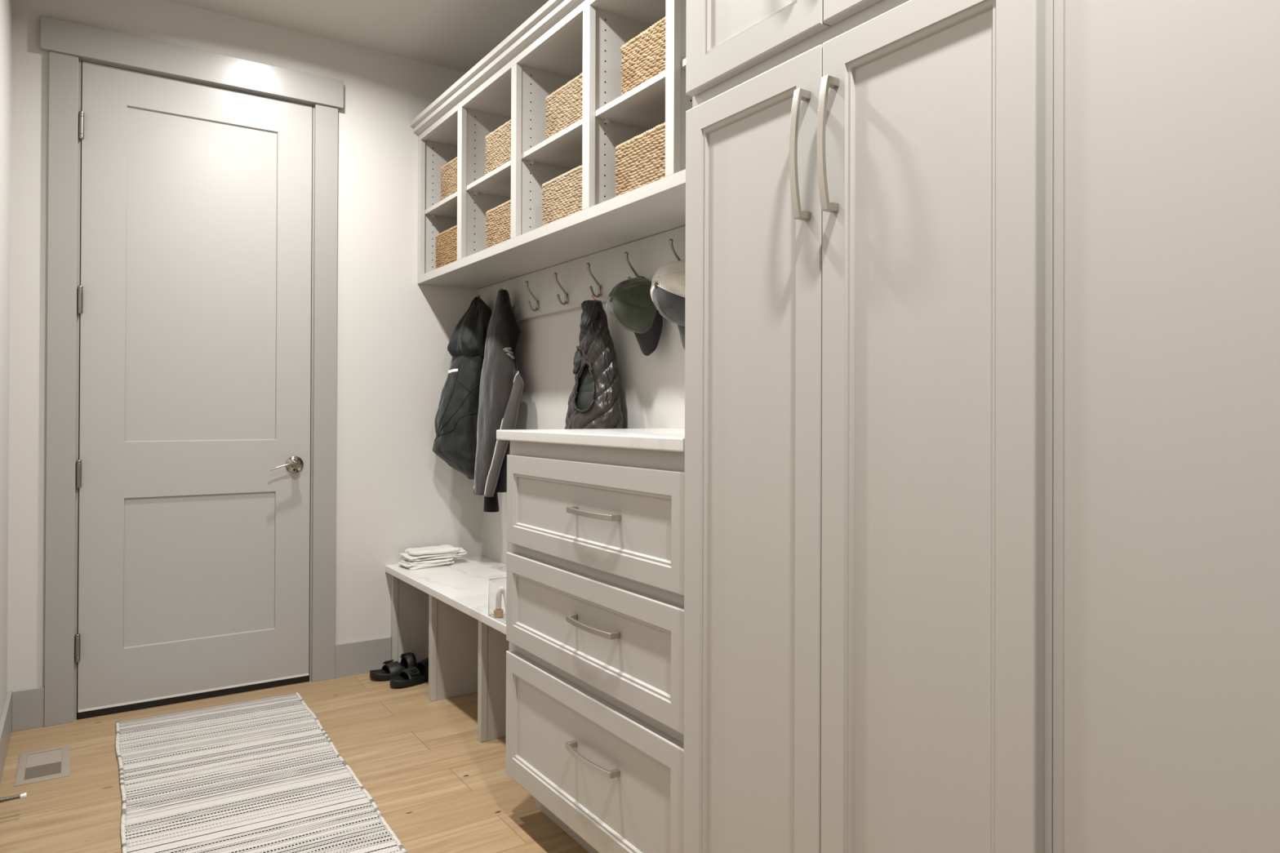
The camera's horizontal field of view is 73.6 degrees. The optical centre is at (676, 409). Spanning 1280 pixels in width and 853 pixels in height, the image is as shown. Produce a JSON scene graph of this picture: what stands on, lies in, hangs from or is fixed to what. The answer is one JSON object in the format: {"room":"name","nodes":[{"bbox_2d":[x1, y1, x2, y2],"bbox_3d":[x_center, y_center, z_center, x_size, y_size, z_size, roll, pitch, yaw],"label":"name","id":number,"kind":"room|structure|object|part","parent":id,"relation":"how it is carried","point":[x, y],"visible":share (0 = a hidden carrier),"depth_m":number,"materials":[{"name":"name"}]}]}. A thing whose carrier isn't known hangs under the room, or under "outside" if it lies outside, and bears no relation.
{"room":"mudroom","nodes":[
{"label":"mudroom","id":0,"kind":"room"},
{"bbox_2d":[0,0,12,718],"bbox_3d":[-0.831,-0.231,0.727,0.120,2.749,5.600,0,0,-35],"label":"wall","id":1,"kind":"structure","parent":0,"point":[6,6],"depth_m":2.85,"materials":[{"name":"paint"}]},
{"bbox_2d":[0,691,12,784],"bbox_3d":[-0.780,1.073,0.758,0.014,0.142,5.600,0,0,-35],"label":"baseboard","id":2,"kind":"structure","parent":1,"relation":"attached to","point":[6,717],"depth_m":2.81,"materials":[{"name":"paint"}]},
{"bbox_2d":[0,792,26,803],"bbox_3d":[-1.863,1.089,2.390,0.076,0.023,0.023,0,0,-35],"label":"spring door stop","id":3,"kind":"object","parent":1,"relation":"attached to","point":[24,795],"visible":1,"depth_m":2.39,"materials":[{"name":"silver metal"}]},
{"bbox_2d":[7,0,482,692],"bbox_3d":[-1.692,-0.218,3.625,2.021,2.749,0.140,0,0,-35],"label":"wall","id":4,"kind":"structure","parent":0,"point":[394,495],"depth_m":3.74,"materials":[{"name":"paint"}]},
{"bbox_2d":[11,686,44,732],"bbox_3d":[-2.333,1.080,3.080,0.093,0.142,0.014,0,0,-35],"label":"baseboard","id":5,"kind":"structure","parent":4,"relation":"attached to","point":[28,704],"depth_m":3.07,"materials":[{"name":"paint"}]},
{"bbox_2d":[44,50,78,726],"bbox_3d":[-2.254,-0.076,3.136,0.088,2.456,0.019,0,0,-35],"label":"trim","id":6,"kind":"structure","parent":4,"relation":"attached to","point":[63,140],"depth_m":3.13,"materials":[{"name":"paint"}]},
{"bbox_2d":[40,15,343,109],"bbox_3d":[-1.872,-1.360,3.399,1.050,0.117,0.030,0,0,-35],"label":"trim","id":7,"kind":"structure","parent":4,"relation":"attached to","point":[82,41],"depth_m":3.35,"materials":[{"name":"paint"}]},
{"bbox_2d":[75,60,312,719],"bbox_3d":[-1.881,-0.071,3.397,0.818,2.450,0.108,0,0,-35],"label":"door","id":8,"kind":"structure","parent":4,"relation":"in","point":[193,464],"depth_m":3.39,"materials":[{"name":"paint"}]},
{"bbox_3d":[-1.611,0.236,3.534,0.124,0.034,0.029,1,0,-45],"label":"lever","id":9,"kind":"part","parent":8,"relation":"part of","materials":[{"name":"silver metal"}]},
{"bbox_2d":[73,57,314,720],"bbox_3d":[-1.913,-0.077,3.446,0.839,2.463,0.098,0,0,-35],"label":"trim","id":10,"kind":"structure","parent":4,"relation":"attached to","point":[80,60],"depth_m":3.18,"materials":[{"name":"paint"}]},
{"bbox_2d":[311,103,337,682],"bbox_3d":[-1.503,-0.071,3.659,0.092,2.456,0.019,0,0,-35],"label":"trim","id":11,"kind":"structure","parent":4,"relation":"attached to","point":[326,117],"depth_m":3.65,"materials":[{"name":"paint"}]},
{"bbox_2d":[334,636,391,678],"bbox_3d":[-1.373,1.087,3.750,0.239,0.142,0.014,0,0,-35],"label":"baseboard","id":12,"kind":"structure","parent":4,"relation":"attached to","point":[359,657],"depth_m":3.74,"materials":[{"name":"paint"}]},
{"bbox_2d":[0,672,589,852],"bbox_3d":[-0.107,1.189,1.337,2.021,0.080,6.020,0,0,-35],"label":"floor","id":13,"kind":"structure","parent":0,"point":[423,763],"depth_m":2.67,"materials":[{"name":"brown wood"}]},
{"bbox_2d":[13,745,70,786],"bbox_3d":[-2.042,1.148,2.761,0.137,0.004,0.294,0,0,-35],"label":"floor vent","id":14,"kind":"object","parent":13,"relation":"in","point":[52,763],"visible":1,"depth_m":2.75,"materials":[{"name":"metal"}]},
{"bbox_3d":[-2.075,1.148,2.808,0.092,0.002,0.125,0,0,-35],"label":"damper plate","id":15,"kind":"part","parent":14,"relation":"part of","materials":[{"name":"beige metal"}]},
{"bbox_2d":[115,692,407,852],"bbox_3d":[-1.281,1.146,2.534,0.667,0.010,1.847,0,0,-35],"label":"runner rug","id":16,"kind":"object","parent":13,"relation":"on","point":[261,775],"visible":1,"depth_m":2.59,"materials":[{"name":"white fabric"}]},
{"bbox_2d":[369,652,416,680],"bbox_3d":[-1.193,1.114,3.722,0.267,0.088,0.106,0,0,-41],"label":"sandal","id":17,"kind":"object","parent":13,"relation":"on","point":[390,669],"visible":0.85,"depth_m":3.69,"materials":[{"name":"black plastic"}]},
{"bbox_2d":[389,657,428,688],"bbox_3d":[-1.095,1.114,3.642,0.106,0.088,0.267,0,0,43],"label":"sandal","id":18,"kind":"object","parent":13,"relation":"on","point":[419,674],"visible":0.82,"depth_m":3.60,"materials":[{"name":"black plastic"}]},
{"bbox_2d":[391,574,509,742],"bbox_3d":[-0.645,0.941,3.294,0.428,0.432,1.593,0,0,-35],"label":"bench","id":19,"kind":"object","parent":13,"relation":"on","point":[466,655],"visible":0.35,"depth_m":3.43,"materials":[{"name":"paint"}]},
{"bbox_3d":[-1.258,0.942,3.818,0.023,0.432,0.032,0,0,-35],"label":"post","id":20,"kind":"part","parent":19,"relation":"part of","materials":[{"name":"paint"}]},
{"bbox_3d":[-0.968,0.941,3.403,0.023,0.432,0.033,0,0,-35],"label":"post","id":21,"kind":"part","parent":19,"relation":"part of","materials":[{"name":"paint"}]},
{"bbox_2d":[385,555,506,635],"bbox_3d":[-0.656,0.710,3.288,0.454,0.030,1.593,0,0,-35],"label":"seat","id":22,"kind":"object","parent":19,"relation":"on","point":[462,584],"visible":0.48,"depth_m":3.43,"materials":[{"name":"white stone"}]},
{"bbox_2d":[397,557,454,569],"bbox_3d":[-1.113,0.680,3.809,0.232,0.031,0.159,0,0,-35],"label":"folded cloth","id":23,"kind":"object","parent":22,"relation":"on","point":[440,562],"visible":0.8,"depth_m":3.75,"materials":[{"name":"white fabric"}]},
{"bbox_2d":[400,544,466,561],"bbox_3d":[-1.089,0.643,3.848,0.284,0.044,0.148,0,0,-35],"label":"folded cloth","id":24,"kind":"object","parent":23,"relation":"on","point":[446,551],"visible":1,"depth_m":3.80,"materials":[{"name":"white fabric"}]},
{"bbox_2d":[488,577,506,624],"bbox_3d":[-0.543,0.630,2.838,0.114,0.123,0.146,0,0,-35],"label":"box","id":25,"kind":"object","parent":22,"relation":"on","point":[504,577],"visible":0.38,"depth_m":2.82,"materials":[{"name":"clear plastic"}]},
{"bbox_2d":[493,608,503,617],"bbox_3d":[-0.591,0.679,2.846,0.032,0.022,0.032,0,0,-35],"label":"plug","id":26,"kind":"object","parent":25,"relation":"in","point":[497,613],"visible":1,"depth_m":2.83,"materials":[{"name":"beige wood"}]},
{"bbox_2d":[495,586,505,609],"bbox_3d":[-0.575,0.634,2.848,0.050,0.086,0.020,0,0,-2],"label":"tube","id":27,"kind":"object","parent":25,"relation":"in","point":[500,590],"visible":0.66,"depth_m":2.84,"materials":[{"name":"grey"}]},
{"bbox_3d":[-0.675,0.940,2.983,0.023,0.432,0.031,0,0,-35],"label":"post","id":28,"kind":"part","parent":19,"relation":"part of","materials":[{"name":"paint"}]},
{"bbox_2d":[505,440,684,852],"bbox_3d":[-0.008,0.621,2.221,0.613,1.065,0.896,0,0,-35],"label":"base cabinet","id":29,"kind":"object","parent":13,"relation":"on","point":[595,571],"visible":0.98,"depth_m":1.98,"materials":[{"name":"paint"}]},
{"bbox_2d":[496,428,684,452],"bbox_3d":[-0.008,0.074,2.242,0.596,0.029,0.924,0,0,-35],"label":"countertop","id":30,"kind":"structure","parent":29,"relation":"on","point":[655,439],"depth_m":2.03,"materials":[{"name":"white stone"}]},
{"bbox_3d":[-0.202,0.816,1.993,0.036,0.014,0.215,0,0,-35],"label":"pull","id":31,"kind":"part","parent":29,"relation":"part of","materials":[{"name":"silver metal"}]},
{"bbox_3d":[-0.201,0.507,1.995,0.036,0.014,0.215,0,0,-35],"label":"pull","id":32,"kind":"part","parent":29,"relation":"part of","materials":[{"name":"silver metal"}]},
{"bbox_3d":[-0.201,0.244,1.996,0.036,0.014,0.215,0,0,-35],"label":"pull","id":33,"kind":"part","parent":29,"relation":"part of","materials":[{"name":"silver metal"}]},
{"bbox_3d":[-0.224,0.850,2.054,0.020,0.343,0.865,0,0,-35],"label":"drawer","id":34,"kind":"part","parent":29,"relation":"part of","materials":[{"name":"paint"}]},
{"bbox_3d":[-0.223,0.525,2.056,0.020,0.248,0.865,0,0,-35],"label":"drawer","id":35,"kind":"part","parent":29,"relation":"part of","materials":[{"name":"paint"}]},
{"bbox_3d":[-0.222,0.250,2.058,0.020,0.246,0.865,0,0,-35],"label":"drawer","id":36,"kind":"part","parent":29,"relation":"part of","materials":[{"name":"paint"}]},
{"bbox_2d":[683,0,1053,852],"bbox_3d":[0.463,-0.078,1.534,0.634,2.460,0.770,0,0,-35],"label":"tall cabinet","id":37,"kind":"object","parent":13,"relation":"on","point":[869,280],"visible":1,"depth_m":1.30,"materials":[{"name":"paint"}]},
{"bbox_3d":[0.131,0.216,1.534,0.020,1.609,0.376,0,0,-35],"label":"door","id":38,"kind":"part","parent":37,"relation":"part of","materials":[{"name":"paint"}]},
{"bbox_3d":[0.135,-0.921,1.540,0.020,0.600,0.376,0,0,-35],"label":"door","id":39,"kind":"part","parent":37,"relation":"part of","materials":[{"name":"paint"}]},
{"bbox_3d":[0.201,-0.415,1.391,0.036,0.210,0.014,0,0,-35],"label":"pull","id":40,"kind":"part","parent":37,"relation":"part of","materials":[{"name":"silver metal"}]},
{"bbox_3d":[0.237,-0.416,1.339,0.036,0.210,0.014,0,0,-35],"label":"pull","id":41,"kind":"part","parent":37,"relation":"part of","materials":[{"name":"silver metal"}]},
{"bbox_3d":[0.352,-0.922,1.230,0.020,0.600,0.373,0,0,-35],"label":"door","id":42,"kind":"part","parent":37,"relation":"part of","materials":[{"name":"paint"}]},
{"bbox_3d":[0.348,0.215,1.224,0.020,1.609,0.375,0,0,-35],"label":"door","id":43,"kind":"part","parent":37,"relation":"part of","materials":[{"name":"paint"}]},
{"bbox_2d":[1053,0,1279,852],"bbox_3d":[1.130,-0.081,0.622,0.584,2.460,1.487,0,0,-35],"label":"wall","id":44,"kind":"structure","parent":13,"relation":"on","point":[1166,310],"depth_m":0.95,"materials":[{"name":"paint"}]},
{"bbox_2d":[167,0,548,72],"bbox_3d":[-0.097,-1.649,1.352,2.021,0.100,6.020,0,0,-35],"label":"ceiling","id":45,"kind":"structure","parent":0,"point":[454,34],"depth_m":3.50,"materials":[{"name":"paint"}]},
{"bbox_2d":[481,288,684,564],"bbox_3d":[0.729,-0.220,1.814,0.120,2.749,5.600,0,0,-35],"label":"wall","id":46,"kind":"structure","parent":0,"point":[651,389],"depth_m":3.37,"materials":[{"name":"paint"}]},
{"bbox_2d":[410,0,692,288],"bbox_3d":[-0.351,-0.940,2.958,0.351,0.733,2.491,0,0,-35],"label":"upper cabinet","id":47,"kind":"object","parent":46,"relation":"attached to","point":[562,40],"visible":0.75,"depth_m":2.99,"materials":[{"name":"paint"}]},
{"bbox_2d":[425,191,457,218],"bbox_3d":[-0.891,-0.895,3.774,0.282,0.018,0.479,0,0,-35],"label":"shelf","id":48,"kind":"object","parent":47,"relation":"attached to","point":[446,208],"depth_m":3.81,"materials":[{"name":"paint"}]},
{"bbox_2d":[435,225,457,269],"bbox_3d":[-0.889,-0.693,3.791,0.278,0.175,0.312,0,0,-35],"label":"seagrass basket","id":49,"kind":"object","parent":47,"relation":"on","point":[446,242],"visible":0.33,"depth_m":3.72,"materials":[{"name":"beige wicker"}]},
{"bbox_2d":[440,156,457,200],"bbox_3d":[-0.852,-0.988,3.742,0.277,0.165,0.311,0,0,-35],"label":"seagrass basket","id":50,"kind":"object","parent":47,"relation":"on","point":[448,182],"visible":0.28,"depth_m":3.69,"materials":[{"name":"beige wicker"}]},
{"bbox_2d":[466,160,511,197],"bbox_3d":[-0.594,-0.896,3.348,0.282,0.018,0.501,0,0,-35],"label":"shelf","id":51,"kind":"object","parent":47,"relation":"attached to","point":[497,183],"depth_m":3.40,"materials":[{"name":"paint"}]},
{"bbox_3d":[-0.467,-1.279,2.878,0.066,0.055,2.491,0,0,-35],"label":"crown moulding","id":52,"kind":"part","parent":47,"relation":"part of","materials":[{"name":"paint"}]},
{"bbox_2d":[484,120,511,174],"bbox_3d":[-0.562,-0.991,3.325,0.277,0.169,0.312,0,0,-35],"label":"seagrass basket","id":53,"kind":"object","parent":47,"relation":"on","point":[498,142],"visible":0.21,"depth_m":3.26,"materials":[{"name":"beige wicker"}]},
{"bbox_2d":[484,199,511,248],"bbox_3d":[-0.558,-0.692,3.317,0.277,0.170,0.312,0,0,-35],"label":"seagrass basket","id":54,"kind":"object","parent":47,"relation":"on","point":[498,224],"visible":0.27,"depth_m":3.25,"materials":[{"name":"beige wicker"}]},
{"bbox_2d":[521,118,582,168],"bbox_3d":[-0.291,-0.898,2.914,0.282,0.018,0.504,0,0,-35],"label":"shelf","id":55,"kind":"object","parent":47,"relation":"attached to","point":[562,150],"depth_m":2.96,"materials":[{"name":"paint"}]},
{"bbox_2d":[541,165,582,226],"bbox_3d":[-0.275,-0.693,2.911,0.277,0.170,0.311,0,0,-35],"label":"seagrass basket","id":56,"kind":"object","parent":47,"relation":"on","point":[562,197],"visible":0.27,"depth_m":2.82,"materials":[{"name":"beige wicker"}]},
{"bbox_2d":[545,71,582,139],"bbox_3d":[-0.257,-0.989,2.889,0.278,0.162,0.313,0,0,-35],"label":"seagrass basket","id":57,"kind":"object","parent":47,"relation":"on","point":[564,108],"visible":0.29,"depth_m":2.81,"materials":[{"name":"beige wicker"}]},
{"bbox_2d":[595,70,665,129],"bbox_3d":[-0.010,-0.899,2.511,0.282,0.018,0.428,0,0,-35],"label":"shelf","id":58,"kind":"object","parent":47,"relation":"attached to","point":[642,107],"depth_m":2.54,"materials":[{"name":"paint"}]},
{"bbox_2d":[614,122,665,196],"bbox_3d":[0.007,-0.697,2.506,0.277,0.174,0.311,0,0,-35],"label":"seagrass basket","id":59,"kind":"object","parent":47,"relation":"on","point":[640,160],"visible":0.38,"depth_m":2.43,"materials":[{"name":"beige wicker"}]},
{"bbox_2d":[619,16,665,95],"bbox_3d":[0.025,-0.991,2.482,0.279,0.164,0.314,0,0,-35],"label":"seagrass basket","id":60,"kind":"object","parent":47,"relation":"on","point":[643,56],"visible":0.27,"depth_m":2.42,"materials":[{"name":"beige wicker"}]},
{"bbox_2d":[680,57,685,70],"bbox_3d":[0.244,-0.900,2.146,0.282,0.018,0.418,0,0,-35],"label":"hinge","id":61,"kind":"object","parent":47,"relation":"attached to","point":[682,60],"depth_m":2.23,"materials":[{"name":"metal"}]},
{"bbox_2d":[477,225,685,321],"bbox_3d":[-0.221,-0.479,3.047,0.030,0.184,2.491,0,0,-35],"label":"hook rail","id":62,"kind":"object","parent":46,"relation":"attached to","point":[610,267],"visible":0.26,"depth_m":3.19,"materials":[{"name":"paint"}]},
{"bbox_2d":[524,280,539,311],"bbox_3d":[-0.590,-0.462,3.502,0.063,0.122,0.017,0,0,-35],"label":"coat hook","id":63,"kind":"object","parent":62,"relation":"attached to","point":[537,305],"visible":1,"depth_m":3.50,"materials":[{"name":"silver metal"}]},
{"bbox_2d":[553,272,568,305],"bbox_3d":[-0.443,-0.463,3.291,0.063,0.122,0.017,0,0,-35],"label":"coat hook","id":64,"kind":"object","parent":62,"relation":"attached to","point":[555,274],"visible":1,"depth_m":3.29,"materials":[{"name":"silver metal"}]},
{"bbox_2d":[586,262,602,297],"bbox_3d":[-0.295,-0.463,3.079,0.063,0.122,0.017,0,0,-35],"label":"coat hook","id":65,"kind":"object","parent":62,"relation":"attached to","point":[588,264],"visible":1,"depth_m":3.08,"materials":[{"name":"silver metal"}]},
{"bbox_2d":[564,294,622,429],"bbox_3d":[-0.291,-0.130,3.005,0.178,0.564,0.315,0,0,-30],"label":"vest","id":66,"kind":"object","parent":65,"relation":"hanging from","point":[594,399],"visible":0.92,"depth_m":2.94,"materials":[{"name":"black fabric"}]},
{"bbox_2d":[624,251,639,279],"bbox_3d":[-0.147,-0.464,2.866,0.063,0.122,0.017,0,0,-35],"label":"coat hook","id":67,"kind":"object","parent":62,"relation":"attached to","point":[626,253],"visible":0.51,"depth_m":2.86,"materials":[{"name":"silver metal"}]},
{"bbox_2d":[606,275,662,355],"bbox_3d":[-0.152,-0.305,2.780,0.160,0.264,0.171,0,0,-35],"label":"baseball cap","id":68,"kind":"object","parent":67,"relation":"hanging from","point":[629,303],"visible":0.95,"depth_m":2.74,"materials":[{"name":"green fabric"}]},
{"bbox_3d":[-0.161,-0.340,2.777,0.134,0.186,0.165,0,0,-35],"label":"crown","id":69,"kind":"part","parent":68,"relation":"part of","materials":[{"name":"fabric"}]},
{"bbox_2d":[668,238,680,260],"bbox_3d":[0.004,-0.465,2.650,0.063,0.122,0.017,0,0,-35],"label":"coat hook","id":70,"kind":"object","parent":62,"relation":"attached to","point":[670,241],"visible":0.31,"depth_m":2.64,"materials":[{"name":"silver metal"}]},
{"bbox_2d":[650,260,685,349],"bbox_3d":[-0.002,-0.310,2.559,0.156,0.276,0.171,0,0,-35],"label":"baseball cap","id":71,"kind":"object","parent":70,"relation":"hanging from","point":[666,282],"visible":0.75,"depth_m":2.50,"materials":[{"name":"grey fabric"}]},
{"bbox_3d":[-0.007,-0.307,2.547,0.128,0.116,0.145,0,0,-35],"label":"panel","id":72,"kind":"part","parent":71,"relation":"part of","materials":[{"name":"grey fabric"}]},
{"bbox_3d":[-0.883,-0.461,3.922,0.063,0.122,0.017,0,0,-35],"label":"coat hook","id":73,"kind":"object","parent":62,"relation":"attached to","visible":0},
{"bbox_2d":[432,296,491,479],"bbox_3d":[-0.950,-0.098,3.825,0.249,0.822,0.311,0,0,-35],"label":"hooded jacket","id":74,"kind":"object","parent":73,"relation":"hanging from","point":[455,423],"visible":0.81,"depth_m":3.74,"materials":[{"name":"black fabric"}]},
{"bbox_2d":[447,296,491,357],"bbox_3d":[-0.924,-0.359,3.834,0.189,0.306,0.296,0,0,-35],"label":"hood","id":75,"kind":"object","parent":74,"relation":"attached to","point":[468,339],"depth_m":3.76,"materials":[{"name":"black fabric"}]},
{"bbox_3d":[-0.735,-0.461,3.710,0.063,0.122,0.017,0,0,-35],"label":"coat hook","id":76,"kind":"object","parent":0,"visible":0},
{"bbox_2d":[473,289,524,512],"bbox_3d":[-0.757,-0.036,3.626,0.183,0.951,0.286,0,0,-32],"label":"jacket","id":77,"kind":"object","parent":76,"relation":"hanging from","point":[501,384],"visible":0.96,"depth_m":3.57,"materials":[{"name":"grey fabric"}]},
{"bbox_3d":[-0.727,-0.081,3.615,0.143,0.858,0.151,0,0,-35],"label":"black panel","id":78,"kind":"part","parent":77,"relation":"part of","materials":[{"name":"black fabric"}]}
]}

